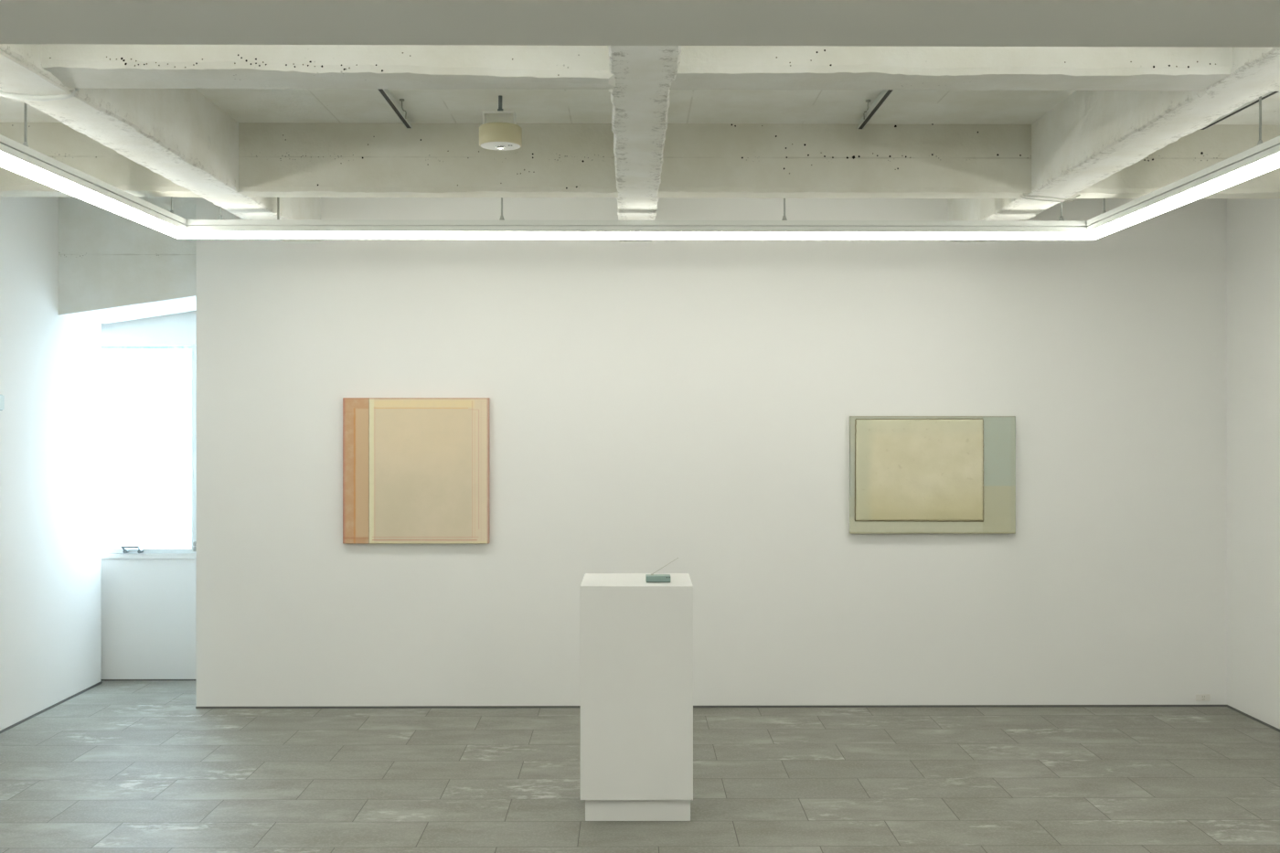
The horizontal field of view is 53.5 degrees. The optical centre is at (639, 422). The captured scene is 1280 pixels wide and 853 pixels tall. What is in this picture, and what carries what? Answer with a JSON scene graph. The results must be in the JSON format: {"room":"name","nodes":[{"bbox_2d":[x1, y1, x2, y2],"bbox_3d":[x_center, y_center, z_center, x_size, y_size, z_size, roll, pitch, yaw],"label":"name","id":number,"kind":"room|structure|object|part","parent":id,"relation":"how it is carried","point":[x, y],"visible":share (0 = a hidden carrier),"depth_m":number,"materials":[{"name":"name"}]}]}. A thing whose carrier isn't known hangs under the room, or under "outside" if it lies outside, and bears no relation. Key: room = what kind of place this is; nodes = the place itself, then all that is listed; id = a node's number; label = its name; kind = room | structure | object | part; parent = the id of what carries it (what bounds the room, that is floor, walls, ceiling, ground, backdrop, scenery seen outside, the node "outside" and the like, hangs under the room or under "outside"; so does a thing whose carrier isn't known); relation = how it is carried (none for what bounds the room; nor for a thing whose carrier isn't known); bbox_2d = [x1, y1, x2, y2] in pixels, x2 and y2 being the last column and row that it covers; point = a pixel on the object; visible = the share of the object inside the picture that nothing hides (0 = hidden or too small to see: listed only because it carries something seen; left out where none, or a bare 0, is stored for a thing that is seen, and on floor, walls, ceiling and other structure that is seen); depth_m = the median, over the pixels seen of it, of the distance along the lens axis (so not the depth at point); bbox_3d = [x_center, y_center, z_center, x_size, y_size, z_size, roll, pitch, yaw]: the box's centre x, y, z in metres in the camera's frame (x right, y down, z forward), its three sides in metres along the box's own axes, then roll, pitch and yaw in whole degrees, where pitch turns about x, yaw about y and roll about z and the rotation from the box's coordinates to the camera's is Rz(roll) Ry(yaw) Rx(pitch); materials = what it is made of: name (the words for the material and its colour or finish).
{"room":"museum","nodes":[
{"label":"museum","id":0,"kind":"room"},
{"bbox_2d":[0,196,101,730],"bbox_3d":[-3.268,0.140,2.520,0.120,2.871,10.295,0,0,0],"label":"wall","id":1,"kind":"structure","parent":0,"point":[50,363],"depth_m":6.92,"materials":[{"name":"white paint"}]},
{"bbox_2d":[0,394,4,410],"bbox_3d":[-3.228,-0.100,6.382,0.024,0.080,0.118,0,0,0],"label":"wall switch","id":2,"kind":"object","parent":1,"relation":"attached to","point":[2,397],"visible":1,"depth_m":6.41,"materials":[{"name":"grey plastic"}]},
{"bbox_2d":[0,681,101,733],"bbox_3d":[-3.211,1.569,2.521,0.014,0.013,10.295,0,0,0],"label":"baseboard","id":3,"kind":"structure","parent":1,"relation":"attached to","point":[99,683],"depth_m":6.96,"materials":[{"name":"grey"}]},
{"bbox_2d":[58,196,196,323],"bbox_3d":[-2.838,-0.947,7.407,0.822,0.698,0.620,0,0,0],"label":"lintel","id":4,"kind":"object","parent":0,"point":[113,267],"visible":0.57,"depth_m":7.10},
{"bbox_2d":[101,310,196,679],"bbox_3d":[-3.008,0.140,7.795,1.115,2.871,0.080,0,0,0],"label":"wall","id":5,"kind":"structure","parent":0,"point":[149,605],"depth_m":7.75,"materials":[{"name":"white paint"}]},
{"bbox_2d":[101,344,196,558],"bbox_3d":[-3.007,0.179,7.765,1.115,1.306,0.120,0,0,0],"label":"window","id":6,"kind":"structure","parent":5,"relation":"in","point":[149,391],"depth_m":7.79,"materials":[{"name":"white glass"}]},
{"bbox_3d":[-3.089,0.772,7.734,0.123,0.045,0.060,0,0,0],"label":"handle","id":7,"kind":"part","parent":6,"relation":"part of","materials":[{"name":"silver metal"}]},
{"bbox_3d":[-3.007,0.817,7.759,1.115,0.030,0.032,0,0,0],"label":"sill","id":8,"kind":"part","parent":6,"relation":"part of","materials":[{"name":"white paint"}]},
{"bbox_2d":[101,679,196,681],"bbox_3d":[-3.007,1.571,7.758,1.115,0.008,0.014,0,0,0],"label":"baseboard","id":9,"kind":"structure","parent":5,"relation":"attached to","point":[101,679],"depth_m":7.75,"materials":[{"name":"grey"}]},
{"bbox_2d":[0,680,1279,852],"bbox_3d":[-0.072,1.675,2.650,7.300,0.200,10.900,0,0,0],"label":"floor","id":10,"kind":"structure","parent":0,"point":[118,766],"depth_m":5.55,"materials":[{"name":"grey stone"}]},
{"bbox_2d":[580,573,693,821],"bbox_3d":[-0.013,1.109,5.210,0.443,0.931,0.425,0,0,0],"label":"pedestal","id":11,"kind":"object","parent":10,"relation":"on","point":[636,634],"visible":1,"depth_m":5.00,"materials":[{"name":"white paint"}]},
{"bbox_2d":[645,557,678,582],"bbox_3d":[0.090,0.595,5.131,0.131,0.096,0.064,0,0,-1],"label":"radio","id":12,"kind":"object","parent":11,"relation":"on","point":[649,578],"visible":1,"depth_m":5.10,"materials":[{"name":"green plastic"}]},
{"bbox_3d":[0.073,0.630,5.133,0.098,0.026,0.060,0,0,-1],"label":"casing","id":13,"kind":"part","parent":12,"relation":"part of","materials":[{"name":"green plastic"}]},
{"bbox_2d":[0,0,1279,47],"bbox_3d":[0.062,-1.119,-0.050,6.497,0.755,5.100,0,0,0],"label":"ceiling","id":14,"kind":"structure","parent":0,"point":[819,23],"depth_m":2.36,"materials":[{"name":"white paint"}]},
{"bbox_2d":[0,88,1279,124],"bbox_3d":[-0.094,-1.396,5.299,7.300,0.200,5.600,0,0,0],"label":"ceiling","id":15,"kind":"structure","parent":0,"point":[243,105],"depth_m":5.20,"materials":[{"name":"grey concrete"}]},
{"bbox_2d":[0,43,321,241],"bbox_3d":[-1.829,-1.171,4.737,0.249,0.350,4.545,0,0,0],"label":"ceiling beam","id":16,"kind":"structure","parent":15,"relation":"attached to","point":[180,135],"depth_m":4.78,"materials":[{"name":"white concrete"}]},
{"bbox_2d":[0,88,80,101],"bbox_3d":[-2.195,-1.138,3.851,1.000,0.330,0.021,0,0,0],"label":"cable","id":17,"kind":"object","parent":16,"relation":"attached to","point":[41,98],"visible":0.84,"depth_m":3.84,"materials":[{"name":"white metal"}]},
{"bbox_2d":[0,50,100,111],"bbox_3d":[-1.759,-1.000,3.270,0.092,0.018,1.570,0,0,0],"label":"plaster","id":18,"kind":"object","parent":16,"relation":"attached to","point":[9,66],"visible":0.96,"depth_m":3.72,"materials":[{"name":"white paint"}]},
{"bbox_2d":[377,88,412,128],"bbox_3d":[-0.985,-1.280,4.653,0.025,0.032,1.632,0,0,0],"label":"track","id":19,"kind":"object","parent":15,"relation":"attached to","point":[385,93],"visible":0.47,"depth_m":5.12,"materials":[{"name":"black"}]},
{"bbox_2d":[399,98,406,118],"bbox_3d":[-0.951,-1.257,5.100,0.030,0.077,0.020,0,0,0],"label":"ceiling hook","id":20,"kind":"object","parent":15,"relation":"hanging from","point":[400,100],"visible":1,"depth_m":5.10,"materials":[{"name":"silver metal"}]},
{"bbox_2d":[479,95,522,150],"bbox_3d":[-0.554,-1.192,5.045,0.169,0.209,0.169,0,0,0],"label":"ceiling lamp","id":21,"kind":"object","parent":15,"relation":"hanging from","point":[500,136],"visible":1,"depth_m":5.00,"materials":[{"name":"beige metal"}]},
{"bbox_3d":[-0.554,-1.099,5.045,0.157,0.006,0.157,0,0,0],"label":"underside plate","id":22,"kind":"part","parent":21,"relation":"part of","materials":[{"name":"white"}]},
{"bbox_3d":[-0.554,-1.260,5.045,0.024,0.073,0.023,0,0,0],"label":"stem","id":23,"kind":"part","parent":21,"relation":"part of","materials":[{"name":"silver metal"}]},
{"bbox_2d":[0,122,1279,199],"bbox_3d":[0.015,-1.170,5.587,6.497,0.351,0.168,0,0,0],"label":"cross beam","id":24,"kind":"structure","parent":15,"relation":"attached to","point":[276,159],"depth_m":5.51,"materials":[{"name":"white concrete"}]},
{"bbox_2d":[0,96,1279,239],"bbox_3d":[0.003,-1.082,4.360,4.349,0.428,3.342,0,0,0],"label":"light","id":25,"kind":"object","parent":15,"relation":"hanging from","point":[15,156],"visible":0.48,"depth_m":5.96,"materials":[{"name":"white metal"}]},
{"bbox_3d":[-2.141,-1.123,4.429,0.036,0.347,0.035,0,0,0],"label":"hanger rod","id":26,"kind":"part","parent":25,"relation":"part of","materials":[{"name":"grey metal"}]},
{"bbox_2d":[0,150,186,238],"bbox_3d":[-2.140,-0.881,4.342,0.059,0.027,3.338,0,0,0],"label":"diffuser","id":27,"kind":"object","parent":25,"relation":"attached to","point":[14,161],"depth_m":4.89,"materials":[{"name":"white plastic"}]},
{"bbox_3d":[-2.153,-1.123,5.845,0.036,0.347,0.035,0,0,0],"label":"hanger rod","id":28,"kind":"part","parent":25,"relation":"part of","materials":[{"name":"grey metal"}]},
{"bbox_3d":[-1.976,-1.123,5.984,0.036,0.347,0.035,0,0,0],"label":"hanger rod","id":29,"kind":"part","parent":25,"relation":"part of","materials":[{"name":"grey metal"}]},
{"bbox_3d":[-0.651,-1.123,5.995,0.036,0.347,0.035,0,0,0],"label":"hanger rod","id":30,"kind":"part","parent":25,"relation":"part of","materials":[{"name":"grey metal"}]},
{"bbox_2d":[181,231,1090,239],"bbox_3d":[-0.011,-0.881,6.000,4.345,0.027,0.059,0,0,0],"label":"diffuser","id":31,"kind":"object","parent":25,"relation":"attached to","point":[342,235],"depth_m":5.97,"materials":[{"name":"white plastic"}]},
{"bbox_3d":[0.683,-1.123,6.006,0.036,0.347,0.035,0,0,0],"label":"hanger rod","id":32,"kind":"part","parent":25,"relation":"part of","materials":[{"name":"grey metal"}]},
{"bbox_3d":[1.996,-1.123,6.017,0.036,0.347,0.035,0,0,0],"label":"hanger rod","id":33,"kind":"part","parent":25,"relation":"part of","materials":[{"name":"grey metal"}]},
{"bbox_3d":[2.134,-1.123,5.844,0.036,0.347,0.035,0,0,0],"label":"hanger rod","id":34,"kind":"part","parent":25,"relation":"part of","materials":[{"name":"grey metal"}]},
{"bbox_2d":[1086,151,1279,239],"bbox_3d":[2.146,-0.881,4.378,0.059,0.027,3.338,0,0,0],"label":"diffuser","id":35,"kind":"object","parent":25,"relation":"attached to","point":[1263,163],"depth_m":4.91,"materials":[{"name":"white plastic"}]},
{"bbox_3d":[2.146,-1.123,4.397,0.036,0.347,0.035,0,0,0],"label":"hanger rod","id":36,"kind":"part","parent":25,"relation":"part of","materials":[{"name":"grey metal"}]},
{"bbox_2d":[608,45,681,241],"bbox_3d":[0.002,-1.171,4.753,0.206,0.349,4.545,0,0,0],"label":"ceiling beam","id":37,"kind":"structure","parent":15,"relation":"attached to","point":[644,75],"depth_m":4.21,"materials":[{"name":"white concrete"}]},
{"bbox_2d":[40,43,1279,91],"bbox_3d":[0.030,-1.164,3.732,6.497,0.363,0.208,0,0,0],"label":"cross beam","id":38,"kind":"structure","parent":15,"relation":"attached to","point":[391,67],"depth_m":3.64,"materials":[{"name":"white concrete"}]},
{"bbox_2d":[863,99,870,119],"bbox_3d":[0.913,-1.257,5.116,0.030,0.077,0.020,0,0,0],"label":"ceiling hook","id":39,"kind":"object","parent":15,"relation":"hanging from","point":[867,101],"visible":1,"depth_m":5.11,"materials":[{"name":"silver metal"}]},
{"bbox_2d":[856,89,894,129],"bbox_3d":[0.956,-1.280,4.669,0.025,0.032,1.632,0,0,0],"label":"track","id":40,"kind":"object","parent":15,"relation":"attached to","point":[884,94],"visible":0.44,"depth_m":5.13,"materials":[{"name":"black"}]},
{"bbox_2d":[947,47,1279,242],"bbox_3d":[1.809,-1.171,4.768,0.229,0.350,4.547,0,0,0],"label":"ceiling beam","id":41,"kind":"structure","parent":15,"relation":"attached to","point":[1088,137],"depth_m":4.70,"materials":[{"name":"white concrete"}]},
{"bbox_2d":[1019,195,1073,202],"bbox_3d":[1.796,-0.995,5.664,0.293,0.006,0.058,0,0,-22],"label":"cable","id":42,"kind":"object","parent":41,"relation":"attached to","point":[1019,196],"visible":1,"depth_m":5.69,"materials":[{"name":"grey paint"}]},
{"bbox_2d":[1022,193,1080,200],"bbox_3d":[1.797,-0.995,5.608,0.270,0.006,0.112,0,0,-6],"label":"cable","id":43,"kind":"object","parent":41,"relation":"attached to","point":[1022,194],"visible":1,"depth_m":5.61,"materials":[{"name":"grey paint"}]},
{"bbox_2d":[1199,91,1279,129],"bbox_3d":[2.435,-1.280,4.681,0.025,0.032,1.632,0,0,0],"label":"track","id":44,"kind":"object","parent":15,"relation":"attached to","point":[1270,93],"visible":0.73,"depth_m":5.14,"materials":[{"name":"black"}]},
{"bbox_2d":[196,196,1226,706],"bbox_3d":[0.550,0.140,7.442,5.995,2.871,0.845,0,0,0],"label":"wall","id":45,"kind":"structure","parent":0,"point":[653,404],"depth_m":7.02,"materials":[{"name":"white paint"}]},
{"bbox_2d":[342,397,489,543],"bbox_3d":[-1.228,0.265,6.984,0.798,0.799,0.042,0,0,0],"label":"painting","id":46,"kind":"object","parent":45,"relation":"attached to","point":[416,470],"visible":1,"depth_m":6.96,"materials":[{"name":"paint"}]},
{"bbox_2d":[195,704,1226,708],"bbox_3d":[0.402,1.569,7.022,5.691,0.011,0.014,0,0,0],"label":"baseboard","id":47,"kind":"structure","parent":45,"relation":"attached to","point":[832,706],"depth_m":7.02,"materials":[{"name":"grey"}]},
{"bbox_2d":[849,416,1015,533],"bbox_3d":[1.612,0.288,7.001,0.911,0.647,0.054,0,0,0],"label":"painting","id":48,"kind":"object","parent":45,"relation":"attached to","point":[909,474],"visible":1,"depth_m":6.98,"materials":[{"name":"beige paint"}]},
{"bbox_3d":[1.536,0.262,6.980,0.703,0.557,0.014,0,0,0],"label":"cloth panel","id":49,"kind":"part","parent":48,"relation":"part of","materials":[{"name":"beige fabric"}]},
{"bbox_2d":[1195,693,1210,701],"bbox_3d":[3.118,1.524,7.037,0.078,0.036,0.009,0,0,0],"label":"wall socket","id":50,"kind":"object","parent":45,"relation":"attached to","point":[1199,697],"visible":1,"depth_m":7.04,"materials":[{"name":"white plastic"}]},
{"bbox_2d":[1226,198,1279,729],"bbox_3d":[3.441,0.040,2.236,0.300,3.071,9.615,0,0,0],"label":"wall","id":51,"kind":"structure","parent":0,"point":[1253,224],"depth_m":6.73,"materials":[{"name":"white paint"}]},
{"bbox_2d":[1226,704,1279,732],"bbox_3d":[3.295,1.569,2.233,0.014,0.012,9.611,0,0,0],"label":"baseboard","id":52,"kind":"structure","parent":51,"relation":"attached to","point":[1227,706],"depth_m":6.73,"materials":[{"name":"grey"}]}
]}

